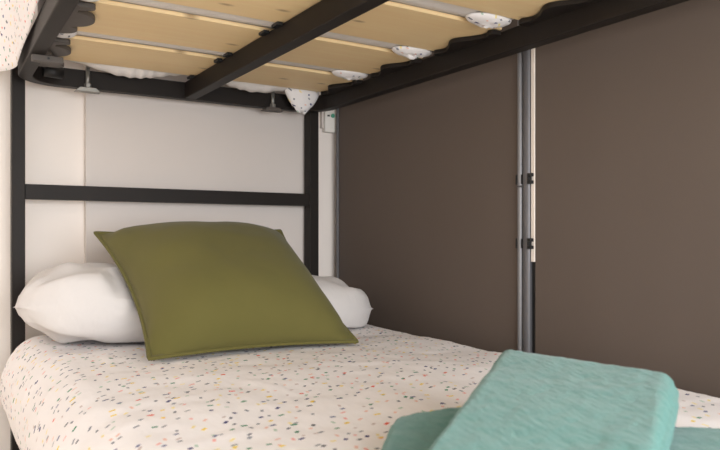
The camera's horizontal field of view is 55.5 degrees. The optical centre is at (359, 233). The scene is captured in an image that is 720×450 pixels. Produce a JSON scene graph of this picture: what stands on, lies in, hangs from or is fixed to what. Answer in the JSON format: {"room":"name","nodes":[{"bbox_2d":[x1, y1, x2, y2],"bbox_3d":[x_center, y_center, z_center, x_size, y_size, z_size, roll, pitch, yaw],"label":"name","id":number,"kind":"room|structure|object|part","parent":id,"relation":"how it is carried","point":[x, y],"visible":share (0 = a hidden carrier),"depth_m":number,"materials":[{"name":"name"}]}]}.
{"room":"bunk bedroom","nodes":[
{"label":"bunk bedroom","id":0,"kind":"room"},
{"bbox_2d":[0,7,335,449],"bbox_3d":[-1.646,-0.400,1.706,3.820,2.500,0.080,0,0,-32],"label":"wall","id":1,"kind":"structure","parent":0,"point":[54,116],"depth_m":2.09,"materials":[{"name":"white paint"}]},
{"bbox_2d":[84,64,303,263],"bbox_3d":[-0.522,-0.100,2.346,0.794,1.700,0.028,0,0,-32],"label":"wall panel","id":2,"kind":"object","parent":1,"relation":"attached to","point":[131,141],"visible":0.16,"depth_m":2.29,"materials":[{"name":"white paint"}]},
{"bbox_2d":[320,109,335,132],"bbox_3d":[-0.121,-0.453,2.596,0.056,0.135,0.030,0,0,-32],"label":"wall sensor","id":3,"kind":"object","parent":1,"relation":"attached to","point":[327,118],"visible":0.62,"depth_m":2.59,"materials":[{"name":"white plastic"}]},
{"bbox_3d":[-0.583,0.880,0.083,3.900,0.060,3.960,0,0,-32],"label":"floor","id":4,"kind":"structure","parent":0,"visible":0},
{"bbox_2d":[10,0,688,449],"bbox_3d":[-0.017,-0.015,1.337,1.000,1.730,2.194,0,0,-32],"label":"bunk bed","id":5,"kind":"object","parent":4,"relation":"on","point":[458,44],"visible":0.88,"depth_m":1.80,"materials":[{"name":"grey paint"}]},
{"bbox_3d":[-0.996,-0.015,1.991,0.034,1.730,0.047,0,0,-32],"label":"post","id":6,"kind":"part","parent":5,"relation":"part of","materials":[{"name":"black metal"}]},
{"bbox_3d":[-0.810,-0.427,2.032,0.071,0.012,0.032,0,0,-32],"label":"plate","id":7,"kind":"part","parent":5,"relation":"part of","materials":[{"name":"metal"}]},
{"bbox_3d":[-0.303,-0.427,2.349,0.071,0.012,0.032,0,0,-32],"label":"plate","id":8,"kind":"part","parent":5,"relation":"part of","materials":[{"name":"grey plastic"}]},
{"bbox_2d":[37,0,512,71],"bbox_3d":[0.005,-0.565,1.298,0.895,0.140,1.915,0,0,-32],"label":"mattress","id":9,"kind":"object","parent":5,"relation":"on","point":[433,5],"visible":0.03,"depth_m":1.60,"materials":[{"name":"white fabric"}]},
{"bbox_2d":[0,0,511,114],"bbox_3d":[-0.060,-0.546,1.308,1.047,0.271,2.020,0,0,-32],"label":"duvet","id":10,"kind":"object","parent":9,"relation":"on","point":[16,16],"visible":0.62,"depth_m":1.83,"materials":[{"name":"fabric"}]},
{"bbox_3d":[-0.178,-0.015,2.503,0.036,1.730,0.047,0,0,-32],"label":"post","id":11,"kind":"part","parent":5,"relation":"part of","materials":[{"name":"black metal"}]},
{"bbox_3d":[-0.013,-0.461,1.334,0.996,0.053,2.108,0,0,-32],"label":"frame","id":12,"kind":"part","parent":5,"relation":"part of","materials":[{"name":"grey paint"}]},
{"bbox_3d":[-0.003,0.423,1.328,0.915,0.176,1.935,0,0,-32],"label":"mattress","id":13,"kind":"object","parent":5,"relation":"on","visible":0},
{"bbox_2d":[0,324,719,449],"bbox_3d":[-0.009,0.391,1.331,1.088,0.231,2.091,0,0,-32],"label":"duvet","id":14,"kind":"object","parent":13,"relation":"on","point":[85,394],"visible":0.61,"depth_m":1.25,"materials":[{"name":"fabric"}]},
{"bbox_2d":[13,262,143,343],"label":"pillow","id":15,"kind":"object","parent":14,"relation":"on","point":[69,302],"depth_m":1.65,"materials":[{"name":"white fabric"}]},
{"bbox_2d":[93,221,358,360],"bbox_3d":[-0.358,0.120,1.776,0.541,0.309,0.477,0,0,-32],"label":"cushion","id":16,"kind":"object","parent":14,"relation":"on","point":[195,287],"visible":1,"depth_m":1.65,"materials":[{"name":"green fabric"}]},
{"bbox_2d":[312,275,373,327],"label":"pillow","id":17,"kind":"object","parent":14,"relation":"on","point":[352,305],"depth_m":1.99,"materials":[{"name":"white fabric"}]},
{"bbox_2d":[381,407,719,449],"bbox_3d":[0.259,0.246,0.658,0.514,0.044,0.435,0,0,11],"label":"bath towel","id":18,"kind":"object","parent":14,"relation":"on","point":[420,430],"visible":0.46,"depth_m":0.81,"materials":[{"name":"teal fabric"}]},
{"bbox_2d":[429,349,678,449],"bbox_3d":[0.230,0.197,0.754,0.236,0.062,0.484,0,0,22],"label":"folded blanket","id":19,"kind":"object","parent":18,"relation":"on","point":[526,401],"visible":1,"depth_m":0.73,"materials":[{"name":"teal fabric"}]},
{"bbox_2d":[336,19,522,352],"bbox_3d":[0.175,0.115,2.184,0.034,1.470,0.960,0,0,-32],"label":"partition panel","id":20,"kind":"object","parent":4,"relation":"on","point":[429,203],"visible":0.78,"depth_m":2.06,"materials":[{"name":"brown laminate"}]},
{"bbox_2d":[516,0,719,397],"bbox_3d":[0.843,0.115,1.111,0.036,1.470,1.590,0,0,-32],"label":"partition panel","id":21,"kind":"object","parent":4,"relation":"on","point":[620,179],"visible":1,"depth_m":1.51,"materials":[{"name":"brown laminate"}]}
]}

